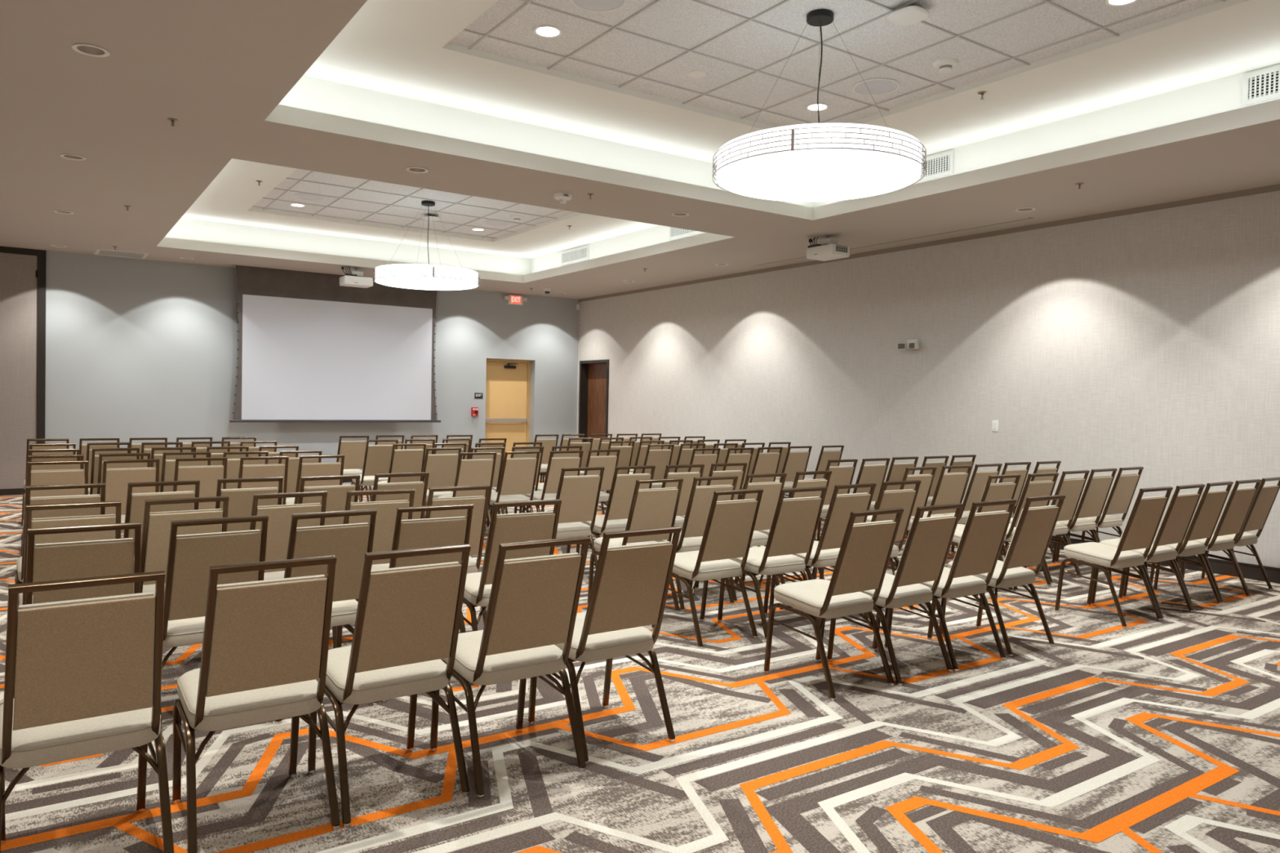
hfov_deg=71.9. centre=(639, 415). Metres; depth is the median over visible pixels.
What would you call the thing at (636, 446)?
banquet chair
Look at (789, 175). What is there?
diffuser
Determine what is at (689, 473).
cushion
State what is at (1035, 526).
cushion
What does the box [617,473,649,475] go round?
cushion
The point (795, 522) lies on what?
banquet chair
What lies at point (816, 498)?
cushion
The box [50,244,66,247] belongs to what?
recessed light
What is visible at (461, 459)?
cushion
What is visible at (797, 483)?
banquet chair
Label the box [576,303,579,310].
sensor
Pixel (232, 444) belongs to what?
banquet chair
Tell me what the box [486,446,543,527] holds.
banquet chair
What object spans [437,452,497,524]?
banquet chair
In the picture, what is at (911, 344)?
emergency light
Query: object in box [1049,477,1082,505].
cushion
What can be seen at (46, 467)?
banquet chair
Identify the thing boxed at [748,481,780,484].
cushion
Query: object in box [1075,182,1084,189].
sprinkler head
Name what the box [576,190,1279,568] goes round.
wall
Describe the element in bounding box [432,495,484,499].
cushion
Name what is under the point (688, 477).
banquet chair
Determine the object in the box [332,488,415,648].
banquet chair
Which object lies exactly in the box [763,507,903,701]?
banquet chair
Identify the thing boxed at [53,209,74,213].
recessed light
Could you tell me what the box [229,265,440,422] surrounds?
projection screen
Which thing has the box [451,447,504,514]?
banquet chair
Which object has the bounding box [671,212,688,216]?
recessed light
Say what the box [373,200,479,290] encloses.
drum pendant
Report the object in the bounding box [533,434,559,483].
banquet chair
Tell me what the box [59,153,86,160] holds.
recessed light
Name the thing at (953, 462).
banquet chair
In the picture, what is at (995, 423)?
light switch
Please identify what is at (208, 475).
backrest
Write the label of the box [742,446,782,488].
banquet chair
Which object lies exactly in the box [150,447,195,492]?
banquet chair
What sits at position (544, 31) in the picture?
recessed light
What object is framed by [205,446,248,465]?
banquet chair
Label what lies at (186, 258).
recessed light
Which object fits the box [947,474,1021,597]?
banquet chair
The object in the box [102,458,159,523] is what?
banquet chair
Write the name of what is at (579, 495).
banquet chair
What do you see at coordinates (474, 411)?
station
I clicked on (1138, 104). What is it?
ceiling
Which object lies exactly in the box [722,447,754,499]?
banquet chair
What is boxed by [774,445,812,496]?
banquet chair
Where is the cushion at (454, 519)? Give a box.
[400,516,465,522]
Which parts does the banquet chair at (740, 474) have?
backrest, frame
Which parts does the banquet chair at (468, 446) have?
backrest, frame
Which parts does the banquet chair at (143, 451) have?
backrest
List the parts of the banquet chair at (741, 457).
backrest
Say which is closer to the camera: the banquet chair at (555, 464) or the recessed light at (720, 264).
the banquet chair at (555, 464)
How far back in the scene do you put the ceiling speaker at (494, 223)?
11.97 m
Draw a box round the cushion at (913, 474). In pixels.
[907,474,930,475]
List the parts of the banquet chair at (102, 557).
backrest, frame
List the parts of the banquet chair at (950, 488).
seat, frame, backrest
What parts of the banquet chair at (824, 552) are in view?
leg, leg, seat frame, leg, seat, frame, backrest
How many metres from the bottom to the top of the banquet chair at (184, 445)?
0.911 m
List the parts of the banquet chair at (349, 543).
backrest, frame, leg, seat, seat frame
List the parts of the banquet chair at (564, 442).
backrest, frame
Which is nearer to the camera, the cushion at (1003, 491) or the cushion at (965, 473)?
the cushion at (1003, 491)
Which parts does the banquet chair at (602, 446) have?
backrest, frame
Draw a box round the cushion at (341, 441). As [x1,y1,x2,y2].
[341,440,366,441]
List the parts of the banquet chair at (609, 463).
backrest, frame, seat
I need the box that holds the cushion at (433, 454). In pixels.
[427,453,457,455]
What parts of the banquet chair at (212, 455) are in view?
frame, backrest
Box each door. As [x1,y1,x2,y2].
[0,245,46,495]
[484,358,530,457]
[577,359,608,442]
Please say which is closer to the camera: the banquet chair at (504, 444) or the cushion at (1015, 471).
the cushion at (1015, 471)
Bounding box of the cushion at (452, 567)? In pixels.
[370,561,458,573]
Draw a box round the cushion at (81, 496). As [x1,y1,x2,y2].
[30,493,99,498]
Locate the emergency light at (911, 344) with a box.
[897,339,919,349]
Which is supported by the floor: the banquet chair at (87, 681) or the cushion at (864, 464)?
the banquet chair at (87, 681)
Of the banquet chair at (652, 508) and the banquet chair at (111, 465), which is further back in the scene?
the banquet chair at (111, 465)
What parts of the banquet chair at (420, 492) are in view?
backrest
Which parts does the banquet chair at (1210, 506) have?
leg, leg, seat, leg, seat frame, frame, backrest, leg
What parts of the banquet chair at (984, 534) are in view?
leg, leg, seat, leg, seat frame, frame, backrest, leg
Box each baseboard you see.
[342,471,546,482]
[784,497,1279,583]
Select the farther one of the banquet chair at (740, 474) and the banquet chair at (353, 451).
the banquet chair at (353, 451)
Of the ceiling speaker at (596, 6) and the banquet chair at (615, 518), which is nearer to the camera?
the ceiling speaker at (596, 6)
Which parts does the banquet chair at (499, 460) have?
backrest, frame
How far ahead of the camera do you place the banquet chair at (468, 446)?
10.80 m
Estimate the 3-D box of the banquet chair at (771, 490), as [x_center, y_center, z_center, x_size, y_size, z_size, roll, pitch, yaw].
[0.748,0.862,6.553,0.454,0.911,0.579,0,1,-33]
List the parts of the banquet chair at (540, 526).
leg, seat frame, seat, frame, backrest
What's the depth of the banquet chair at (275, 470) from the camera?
7.15 m
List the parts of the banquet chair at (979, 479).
seat, frame, backrest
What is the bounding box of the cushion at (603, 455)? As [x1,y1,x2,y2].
[590,455,615,457]
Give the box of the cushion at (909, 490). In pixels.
[884,488,913,492]
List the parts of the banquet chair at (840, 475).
seat, backrest, frame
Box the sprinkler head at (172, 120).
[167,118,177,127]
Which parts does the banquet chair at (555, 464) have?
leg, seat, frame, backrest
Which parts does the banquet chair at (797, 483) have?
leg, seat, leg, backrest, frame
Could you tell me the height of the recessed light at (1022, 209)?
0.103 m
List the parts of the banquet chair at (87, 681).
leg, leg, seat frame, seat, frame, backrest, leg, leg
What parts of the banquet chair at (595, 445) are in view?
backrest, frame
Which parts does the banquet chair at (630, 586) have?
leg, leg, seat, leg, seat frame, frame, backrest, leg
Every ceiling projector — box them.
[339,266,373,288]
[806,235,849,261]
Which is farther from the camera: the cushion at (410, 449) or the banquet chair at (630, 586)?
the cushion at (410, 449)
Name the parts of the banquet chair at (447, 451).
backrest, frame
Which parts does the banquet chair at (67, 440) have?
leg, frame, backrest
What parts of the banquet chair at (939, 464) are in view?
seat, backrest, frame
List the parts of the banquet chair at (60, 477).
leg, backrest, frame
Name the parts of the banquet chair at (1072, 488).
seat, leg, seat frame, backrest, frame, leg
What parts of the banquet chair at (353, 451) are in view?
seat, backrest, frame, leg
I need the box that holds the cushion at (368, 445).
[368,444,392,445]
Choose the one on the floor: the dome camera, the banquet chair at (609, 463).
the banquet chair at (609, 463)
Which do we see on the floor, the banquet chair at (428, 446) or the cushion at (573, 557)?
the banquet chair at (428, 446)
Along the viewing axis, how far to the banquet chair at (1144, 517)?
5.88 m
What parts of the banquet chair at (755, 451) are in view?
backrest, frame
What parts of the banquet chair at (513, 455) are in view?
leg, backrest, frame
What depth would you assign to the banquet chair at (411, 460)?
9.51 m
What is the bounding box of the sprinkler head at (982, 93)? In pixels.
[977,91,986,99]
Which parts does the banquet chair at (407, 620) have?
leg, leg, seat frame, seat, frame, backrest, leg, leg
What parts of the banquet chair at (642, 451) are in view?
backrest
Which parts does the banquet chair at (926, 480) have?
seat, leg, backrest, frame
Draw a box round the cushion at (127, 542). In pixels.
[35,537,133,546]
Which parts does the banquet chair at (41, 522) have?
leg, seat, frame, backrest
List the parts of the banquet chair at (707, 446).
backrest, frame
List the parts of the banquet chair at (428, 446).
backrest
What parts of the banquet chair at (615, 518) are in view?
leg, leg, seat, frame, backrest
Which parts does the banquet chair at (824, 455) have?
backrest, frame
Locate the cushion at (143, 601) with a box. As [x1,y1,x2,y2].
[18,591,153,609]
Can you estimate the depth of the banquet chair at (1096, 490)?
7.54 m
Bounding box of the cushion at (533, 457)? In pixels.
[506,457,535,458]
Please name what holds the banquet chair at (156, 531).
on the floor
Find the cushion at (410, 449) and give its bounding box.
[394,448,422,450]
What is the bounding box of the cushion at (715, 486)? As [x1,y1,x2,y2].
[696,484,731,487]
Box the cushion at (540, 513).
[496,511,553,516]
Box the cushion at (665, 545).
[607,541,670,550]
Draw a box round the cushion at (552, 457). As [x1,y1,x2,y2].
[551,457,578,458]
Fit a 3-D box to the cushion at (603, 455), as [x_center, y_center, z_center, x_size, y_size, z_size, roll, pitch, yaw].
[-0.416,0.581,9.029,0.333,0.352,0.133,0,1,-34]
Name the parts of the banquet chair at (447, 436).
backrest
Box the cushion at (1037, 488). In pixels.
[1011,480,1052,522]
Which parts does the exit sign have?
red panel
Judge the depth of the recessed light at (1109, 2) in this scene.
5.15 m
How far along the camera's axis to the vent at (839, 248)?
9.76 m
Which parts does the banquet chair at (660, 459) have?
seat, backrest, frame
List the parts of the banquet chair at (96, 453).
backrest, frame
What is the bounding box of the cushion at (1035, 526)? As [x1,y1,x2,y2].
[1003,505,1056,564]
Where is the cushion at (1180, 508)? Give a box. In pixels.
[1152,493,1196,543]
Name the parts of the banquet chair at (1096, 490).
leg, leg, seat, seat frame, frame, leg, backrest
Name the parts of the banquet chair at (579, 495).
leg, seat, backrest, frame, leg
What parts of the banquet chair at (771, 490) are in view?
leg, seat, backrest, frame, leg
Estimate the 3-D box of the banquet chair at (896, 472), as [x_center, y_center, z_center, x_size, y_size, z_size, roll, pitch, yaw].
[2.438,0.849,8.880,0.454,0.911,0.579,0,1,-34]
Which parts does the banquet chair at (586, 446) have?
backrest, frame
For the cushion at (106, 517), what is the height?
0.352 m
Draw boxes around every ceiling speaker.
[294,193,325,200]
[484,220,510,226]
[570,0,626,12]
[852,78,900,95]
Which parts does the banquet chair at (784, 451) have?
backrest, frame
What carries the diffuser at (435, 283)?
attached to the drum pendant at (409, 276)
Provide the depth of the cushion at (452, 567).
3.00 m
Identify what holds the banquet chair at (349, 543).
on the floor
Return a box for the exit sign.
[504,294,527,305]
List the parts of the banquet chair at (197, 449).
frame, backrest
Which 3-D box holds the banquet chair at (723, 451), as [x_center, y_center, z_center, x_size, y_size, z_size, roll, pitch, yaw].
[0.887,0.782,11.019,0.454,0.911,0.579,0,1,-34]
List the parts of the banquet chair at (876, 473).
leg, backrest, frame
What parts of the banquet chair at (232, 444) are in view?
backrest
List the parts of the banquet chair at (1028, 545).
leg, leg, seat, leg, seat frame, frame, backrest, leg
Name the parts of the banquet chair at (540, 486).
seat, backrest, frame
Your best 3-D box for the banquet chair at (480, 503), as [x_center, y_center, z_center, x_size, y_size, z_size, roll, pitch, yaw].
[-1.185,0.850,5.280,0.454,0.911,0.579,0,1,-33]
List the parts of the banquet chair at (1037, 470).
frame, backrest, leg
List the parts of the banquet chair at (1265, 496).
leg, leg, seat, leg, seat frame, frame, leg, backrest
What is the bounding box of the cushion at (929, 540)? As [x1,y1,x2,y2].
[893,515,953,581]
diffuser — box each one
[374,276,477,290]
[716,150,921,201]
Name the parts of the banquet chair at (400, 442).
leg, backrest, frame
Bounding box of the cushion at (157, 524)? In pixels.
[144,508,222,566]
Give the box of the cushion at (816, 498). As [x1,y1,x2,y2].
[782,496,819,500]
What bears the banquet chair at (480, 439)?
on the floor
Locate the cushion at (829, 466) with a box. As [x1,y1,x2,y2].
[829,466,852,467]
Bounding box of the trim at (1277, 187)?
[578,184,1279,302]
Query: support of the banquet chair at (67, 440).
on the floor
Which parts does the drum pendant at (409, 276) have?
lamp shade, power cord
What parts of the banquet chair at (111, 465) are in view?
backrest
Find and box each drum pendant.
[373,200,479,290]
[712,8,926,201]
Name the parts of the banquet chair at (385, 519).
leg, backrest, frame, seat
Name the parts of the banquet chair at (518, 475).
seat, seat frame, frame, backrest, leg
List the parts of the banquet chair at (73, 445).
backrest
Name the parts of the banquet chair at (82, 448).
backrest, frame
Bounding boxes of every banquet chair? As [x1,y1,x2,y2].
[0,570,173,852]
[11,522,148,772]
[13,501,121,696]
[15,483,105,614]
[20,460,88,556]
[21,438,69,527]
[22,454,84,528]
[23,448,79,515]
[29,443,75,462]
[79,438,119,484]
[86,442,129,494]
[88,448,139,494]
[97,453,150,495]
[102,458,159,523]
[123,480,199,549]
[128,437,167,459]
[140,442,182,459]
[140,496,229,595]
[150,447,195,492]
[154,515,272,746]
[160,451,210,492]
[171,555,341,852]
[173,457,227,509]
[175,437,212,452]
[191,440,230,457]
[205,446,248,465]
[215,476,283,531]
[221,436,256,451]
[222,451,268,488]
[237,456,288,504]
[239,440,277,457]
[249,491,328,649]
[257,445,298,464]
[275,508,378,724]
[278,450,322,503]
[285,454,344,504]
[297,475,360,602]
[306,543,471,828]
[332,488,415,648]
[336,435,368,502]
[351,439,398,502]
[360,435,404,502]
[371,472,429,519]
[377,443,426,518]
[381,503,474,702]
[404,439,435,457]
[409,435,438,445]
[421,447,462,501]
[425,438,471,506]
[425,443,466,506]
[425,484,490,624]
[429,536,590,799]
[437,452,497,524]
[445,435,472,459]
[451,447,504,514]
[462,499,561,687]
[474,442,506,513]
[477,438,506,510]
[484,451,540,513]
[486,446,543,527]
[489,442,542,515]
[522,450,583,513]
[525,445,582,512]
[527,526,681,764]
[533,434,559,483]
[542,434,584,482]
[553,466,604,568]
[566,437,593,475]
[576,465,655,555]
[582,437,623,491]
[583,449,620,509]
[586,477,683,613]
[589,434,612,493]
[600,440,635,515]
[606,436,652,493]
[615,433,637,446]
[628,440,664,474]
[640,433,662,444]
[641,444,674,488]
[651,488,763,648]
[654,475,737,611]
[657,436,680,449]
[661,464,704,528]
[667,440,693,472]
[674,443,706,472]
[680,462,747,517]
[683,435,705,448]
[687,448,720,485]
[694,472,786,602]
[695,439,719,453]
[711,443,737,471]
[717,486,827,639]
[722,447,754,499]
[723,439,746,453]
[739,442,764,479]
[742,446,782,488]
[742,470,831,584]
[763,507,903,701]
[766,441,791,498]
[768,483,876,621]
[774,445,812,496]
[788,444,844,497]
[814,458,857,541]
[816,457,890,541]
[819,480,921,611]
[826,502,963,686]
[866,466,937,575]
[871,456,918,534]
[884,499,1017,671]
[888,465,972,563]
[906,454,976,536]
[919,455,949,506]
[938,494,1065,657]
[940,463,1002,554]
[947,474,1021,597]
[951,462,1031,553]
[997,472,1058,591]
[998,470,1089,583]
[1007,460,1061,554]
[1026,468,1117,575]
[1054,486,1173,628]
[1055,466,1143,567]
[1090,484,1204,619]
[1122,480,1233,611]
[1153,479,1262,604]
[1182,476,1279,595]
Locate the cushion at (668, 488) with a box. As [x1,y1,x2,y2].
[638,487,676,490]
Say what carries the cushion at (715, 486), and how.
on the banquet chair at (700, 498)
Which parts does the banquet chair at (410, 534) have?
backrest, frame, leg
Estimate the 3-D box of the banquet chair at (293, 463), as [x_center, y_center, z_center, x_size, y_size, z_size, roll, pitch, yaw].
[-3.225,0.760,8.204,0.454,0.911,0.579,0,1,-34]
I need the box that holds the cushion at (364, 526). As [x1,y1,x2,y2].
[296,522,368,529]
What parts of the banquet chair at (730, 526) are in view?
leg, leg, seat frame, seat, frame, backrest, leg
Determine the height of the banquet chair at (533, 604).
0.911 m
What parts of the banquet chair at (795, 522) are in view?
leg, leg, seat, leg, seat frame, frame, backrest, leg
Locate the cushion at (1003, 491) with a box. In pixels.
[976,482,1013,512]
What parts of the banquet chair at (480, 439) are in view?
backrest, frame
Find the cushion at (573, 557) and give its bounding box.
[503,552,578,563]
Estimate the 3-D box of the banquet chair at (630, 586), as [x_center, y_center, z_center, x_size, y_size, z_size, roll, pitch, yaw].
[-0.153,0.897,3.730,0.454,0.911,0.579,0,1,-35]
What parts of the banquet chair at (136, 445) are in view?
backrest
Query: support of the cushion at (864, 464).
on the banquet chair at (876, 473)
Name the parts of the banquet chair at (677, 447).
frame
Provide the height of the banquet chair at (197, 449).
0.911 m
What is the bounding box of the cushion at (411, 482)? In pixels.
[377,481,422,484]
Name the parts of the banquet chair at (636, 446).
backrest, frame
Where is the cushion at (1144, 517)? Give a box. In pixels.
[1116,495,1164,549]
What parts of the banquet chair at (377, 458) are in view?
leg, seat, frame, backrest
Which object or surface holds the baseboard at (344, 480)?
attached to the wall at (135, 348)
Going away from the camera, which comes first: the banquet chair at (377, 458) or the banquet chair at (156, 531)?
the banquet chair at (156, 531)
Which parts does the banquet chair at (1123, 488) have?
leg, leg, leg, seat, seat frame, leg, frame, backrest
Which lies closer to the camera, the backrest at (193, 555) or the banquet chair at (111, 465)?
the backrest at (193, 555)
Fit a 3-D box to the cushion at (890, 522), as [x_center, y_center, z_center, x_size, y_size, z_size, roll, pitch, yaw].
[1.094,0.693,4.364,0.333,0.352,0.133,0,1,-35]
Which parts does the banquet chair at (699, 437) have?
backrest, frame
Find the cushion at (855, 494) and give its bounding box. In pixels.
[836,493,868,496]
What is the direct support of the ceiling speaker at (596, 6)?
attached to the ceiling
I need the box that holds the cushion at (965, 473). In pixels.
[943,471,966,474]
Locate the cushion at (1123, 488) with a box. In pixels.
[1102,473,1137,511]
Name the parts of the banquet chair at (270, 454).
backrest, frame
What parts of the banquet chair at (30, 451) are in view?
backrest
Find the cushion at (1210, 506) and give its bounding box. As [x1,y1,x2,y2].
[1184,489,1225,537]
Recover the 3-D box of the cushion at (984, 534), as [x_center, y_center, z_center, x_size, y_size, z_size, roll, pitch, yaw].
[1.864,0.698,4.862,0.333,0.352,0.133,0,1,-34]
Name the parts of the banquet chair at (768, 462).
backrest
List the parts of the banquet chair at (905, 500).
leg, seat frame, seat, backrest, frame, leg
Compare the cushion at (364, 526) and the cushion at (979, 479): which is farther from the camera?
the cushion at (979, 479)
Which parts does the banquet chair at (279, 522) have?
seat, backrest, frame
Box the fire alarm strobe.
[553,192,572,204]
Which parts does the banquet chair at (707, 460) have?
backrest, frame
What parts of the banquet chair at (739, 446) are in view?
backrest, frame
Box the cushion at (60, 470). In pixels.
[31,469,84,471]
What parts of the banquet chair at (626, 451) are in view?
leg, backrest, frame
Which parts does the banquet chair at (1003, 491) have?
seat, backrest, frame, leg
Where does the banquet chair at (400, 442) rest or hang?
on the floor
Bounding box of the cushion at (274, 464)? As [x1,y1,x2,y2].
[243,463,284,466]
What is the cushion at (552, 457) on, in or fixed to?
on the banquet chair at (555, 464)
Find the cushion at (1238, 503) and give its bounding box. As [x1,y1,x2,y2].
[1213,487,1253,533]
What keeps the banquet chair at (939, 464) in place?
on the floor
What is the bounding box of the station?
[471,407,478,416]
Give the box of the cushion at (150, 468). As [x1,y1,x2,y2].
[106,466,155,469]
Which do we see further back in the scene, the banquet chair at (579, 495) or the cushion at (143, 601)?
the banquet chair at (579, 495)
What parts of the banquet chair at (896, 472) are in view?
backrest, frame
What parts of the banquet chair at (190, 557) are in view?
leg, seat frame, seat, backrest, frame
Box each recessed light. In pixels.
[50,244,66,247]
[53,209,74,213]
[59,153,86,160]
[71,43,110,57]
[179,257,194,259]
[289,203,305,207]
[405,166,428,173]
[471,227,484,231]
[533,25,562,38]
[622,280,634,282]
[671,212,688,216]
[715,262,728,266]
[804,102,829,111]
[1015,207,1035,212]
[1104,0,1137,6]
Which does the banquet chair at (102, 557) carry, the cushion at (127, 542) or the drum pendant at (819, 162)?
the cushion at (127, 542)
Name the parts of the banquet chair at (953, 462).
backrest, frame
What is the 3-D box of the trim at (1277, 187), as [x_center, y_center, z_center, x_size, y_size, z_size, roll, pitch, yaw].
[3.392,-1.979,10.086,0.006,0.052,16.090,0,1,-34]
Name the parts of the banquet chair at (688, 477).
seat, backrest, frame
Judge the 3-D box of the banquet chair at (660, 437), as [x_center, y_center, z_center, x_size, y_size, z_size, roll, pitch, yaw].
[0.253,0.741,12.662,0.454,0.911,0.579,0,1,-34]
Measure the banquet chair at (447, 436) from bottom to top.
0.911 m
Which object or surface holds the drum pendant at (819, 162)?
hanging from the ceiling
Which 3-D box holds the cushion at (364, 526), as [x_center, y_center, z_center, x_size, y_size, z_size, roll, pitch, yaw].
[-1.395,0.656,3.945,0.333,0.352,0.133,0,1,-37]
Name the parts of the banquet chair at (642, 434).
backrest, frame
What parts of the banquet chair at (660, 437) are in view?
backrest, frame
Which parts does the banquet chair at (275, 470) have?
backrest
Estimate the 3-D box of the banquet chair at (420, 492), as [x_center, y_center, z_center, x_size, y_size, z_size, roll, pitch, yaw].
[-1.739,0.826,6.065,0.454,0.911,0.579,0,1,-36]
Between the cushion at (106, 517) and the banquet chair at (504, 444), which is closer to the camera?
the cushion at (106, 517)
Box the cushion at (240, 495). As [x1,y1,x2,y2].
[219,487,277,502]
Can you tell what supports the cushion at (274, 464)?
on the banquet chair at (275, 470)
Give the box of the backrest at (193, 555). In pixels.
[171,529,259,584]
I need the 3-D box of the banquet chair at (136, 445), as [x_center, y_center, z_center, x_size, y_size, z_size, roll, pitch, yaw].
[-5.554,0.687,9.917,0.454,0.911,0.579,0,1,-34]
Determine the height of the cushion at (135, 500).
0.352 m
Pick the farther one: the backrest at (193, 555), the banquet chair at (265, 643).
the backrest at (193, 555)
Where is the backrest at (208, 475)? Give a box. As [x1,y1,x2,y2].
[176,465,222,488]
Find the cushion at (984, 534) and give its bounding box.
[949,510,1006,572]
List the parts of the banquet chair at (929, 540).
leg, leg, leg, seat, seat frame, frame, backrest, leg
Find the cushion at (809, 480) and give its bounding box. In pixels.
[797,478,825,481]
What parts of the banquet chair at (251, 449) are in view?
backrest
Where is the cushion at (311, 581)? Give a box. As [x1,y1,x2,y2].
[217,574,324,588]
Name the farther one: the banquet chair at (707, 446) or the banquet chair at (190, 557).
the banquet chair at (707, 446)
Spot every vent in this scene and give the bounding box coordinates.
[93,248,149,258]
[560,244,589,265]
[668,226,704,239]
[835,244,848,253]
[912,150,954,183]
[1241,65,1279,106]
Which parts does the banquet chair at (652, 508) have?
leg, seat, backrest, frame, leg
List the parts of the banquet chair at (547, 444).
leg, seat, backrest, frame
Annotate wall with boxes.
[36,250,578,471]
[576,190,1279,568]
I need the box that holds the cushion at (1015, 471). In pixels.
[998,468,1025,482]
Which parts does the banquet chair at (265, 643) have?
leg, leg, seat frame, seat, frame, backrest, leg, leg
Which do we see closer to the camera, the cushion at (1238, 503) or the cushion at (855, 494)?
the cushion at (855, 494)
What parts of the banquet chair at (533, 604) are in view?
leg, leg, seat, seat frame, leg, frame, backrest, leg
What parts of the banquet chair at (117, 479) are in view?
seat, backrest, frame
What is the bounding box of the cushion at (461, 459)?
[461,458,492,460]
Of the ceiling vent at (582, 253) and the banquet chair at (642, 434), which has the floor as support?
the banquet chair at (642, 434)
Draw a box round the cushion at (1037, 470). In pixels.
[1030,466,1055,480]
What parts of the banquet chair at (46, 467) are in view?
backrest, frame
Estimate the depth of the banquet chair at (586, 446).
11.69 m
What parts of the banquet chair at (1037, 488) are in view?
seat, leg, frame, backrest, leg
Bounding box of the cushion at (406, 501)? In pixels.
[350,499,408,504]
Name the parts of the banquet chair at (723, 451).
backrest, frame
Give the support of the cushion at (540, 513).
on the banquet chair at (540, 526)
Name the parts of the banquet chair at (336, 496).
backrest, frame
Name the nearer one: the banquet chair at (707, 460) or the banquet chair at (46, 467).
the banquet chair at (46, 467)
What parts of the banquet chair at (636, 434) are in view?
frame, backrest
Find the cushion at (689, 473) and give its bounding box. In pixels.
[667,471,698,474]
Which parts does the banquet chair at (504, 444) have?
backrest, frame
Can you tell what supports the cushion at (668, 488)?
on the banquet chair at (652, 508)
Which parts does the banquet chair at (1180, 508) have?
leg, leg, seat, leg, seat frame, frame, backrest, leg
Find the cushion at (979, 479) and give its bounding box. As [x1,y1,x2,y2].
[964,470,995,495]
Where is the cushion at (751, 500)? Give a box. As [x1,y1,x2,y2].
[716,498,755,502]
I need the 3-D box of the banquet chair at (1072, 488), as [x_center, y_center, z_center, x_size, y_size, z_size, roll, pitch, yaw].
[3.385,0.893,7.416,0.454,0.911,0.579,0,1,-34]
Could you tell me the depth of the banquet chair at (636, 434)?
13.26 m
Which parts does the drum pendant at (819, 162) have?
lamp shade, power cord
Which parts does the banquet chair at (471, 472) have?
seat, backrest, frame, leg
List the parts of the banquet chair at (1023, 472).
leg, backrest, frame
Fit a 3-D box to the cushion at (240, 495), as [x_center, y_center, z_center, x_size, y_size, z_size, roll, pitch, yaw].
[-2.398,0.612,5.397,0.333,0.352,0.133,0,1,-32]
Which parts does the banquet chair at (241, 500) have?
backrest, frame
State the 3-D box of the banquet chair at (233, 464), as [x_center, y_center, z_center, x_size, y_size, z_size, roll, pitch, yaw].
[-3.607,0.758,7.952,0.454,0.911,0.579,0,1,-34]
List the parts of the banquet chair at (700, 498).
seat, leg, frame, backrest, leg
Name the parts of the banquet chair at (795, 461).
seat, frame, backrest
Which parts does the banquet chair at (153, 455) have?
frame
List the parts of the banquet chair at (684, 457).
backrest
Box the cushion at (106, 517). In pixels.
[32,514,114,520]
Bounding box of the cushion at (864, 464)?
[863,464,884,466]
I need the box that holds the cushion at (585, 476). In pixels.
[564,475,599,477]
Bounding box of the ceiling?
[0,0,1279,299]
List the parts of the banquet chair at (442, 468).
seat, backrest, frame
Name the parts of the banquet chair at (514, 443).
backrest, frame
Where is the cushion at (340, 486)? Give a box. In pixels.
[303,484,354,488]
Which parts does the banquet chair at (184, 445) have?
backrest, frame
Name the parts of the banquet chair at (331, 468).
backrest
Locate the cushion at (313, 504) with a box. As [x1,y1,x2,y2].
[257,502,319,507]
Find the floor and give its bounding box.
[0,475,1279,852]
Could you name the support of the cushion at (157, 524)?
on the banquet chair at (156, 531)
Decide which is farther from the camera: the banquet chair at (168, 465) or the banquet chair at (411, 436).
the banquet chair at (411, 436)
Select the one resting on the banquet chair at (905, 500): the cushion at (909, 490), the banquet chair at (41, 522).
the cushion at (909, 490)
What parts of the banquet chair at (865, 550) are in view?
leg, leg, leg, seat, seat frame, frame, backrest, leg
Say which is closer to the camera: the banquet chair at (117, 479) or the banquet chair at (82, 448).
the banquet chair at (117, 479)
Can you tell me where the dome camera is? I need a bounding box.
[543,288,551,293]
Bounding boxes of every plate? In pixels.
[474,392,482,398]
[687,70,706,77]
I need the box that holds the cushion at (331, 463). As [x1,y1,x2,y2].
[302,462,340,464]
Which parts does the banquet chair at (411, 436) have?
backrest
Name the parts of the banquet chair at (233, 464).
frame, backrest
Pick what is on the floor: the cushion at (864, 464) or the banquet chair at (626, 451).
the banquet chair at (626, 451)
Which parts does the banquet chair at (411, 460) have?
seat, frame, backrest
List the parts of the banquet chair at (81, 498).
leg, seat, backrest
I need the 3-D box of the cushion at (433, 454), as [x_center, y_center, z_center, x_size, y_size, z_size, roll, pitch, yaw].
[-2.009,0.555,8.874,0.333,0.352,0.133,0,1,-34]
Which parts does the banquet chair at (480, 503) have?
backrest, frame, seat, leg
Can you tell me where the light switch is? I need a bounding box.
[991,420,998,431]
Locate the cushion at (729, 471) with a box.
[712,470,742,472]
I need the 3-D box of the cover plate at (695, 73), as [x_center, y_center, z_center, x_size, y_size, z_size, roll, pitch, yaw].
[0.410,-2.482,6.411,0.136,0.007,0.136,0,1,-34]
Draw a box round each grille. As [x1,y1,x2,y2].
[296,194,324,199]
[485,221,508,225]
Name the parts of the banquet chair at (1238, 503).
leg, leg, leg, seat, seat frame, frame, backrest, leg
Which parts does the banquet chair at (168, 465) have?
backrest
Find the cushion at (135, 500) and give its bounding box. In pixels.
[128,490,194,533]
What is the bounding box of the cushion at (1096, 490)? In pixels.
[1074,475,1110,515]
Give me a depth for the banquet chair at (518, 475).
8.51 m
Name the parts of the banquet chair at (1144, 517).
leg, leg, seat, seat frame, leg, frame, backrest, leg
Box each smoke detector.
[510,214,523,222]
[933,57,959,73]
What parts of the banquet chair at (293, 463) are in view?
seat, backrest, frame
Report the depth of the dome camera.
15.12 m
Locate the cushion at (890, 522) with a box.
[853,520,893,525]

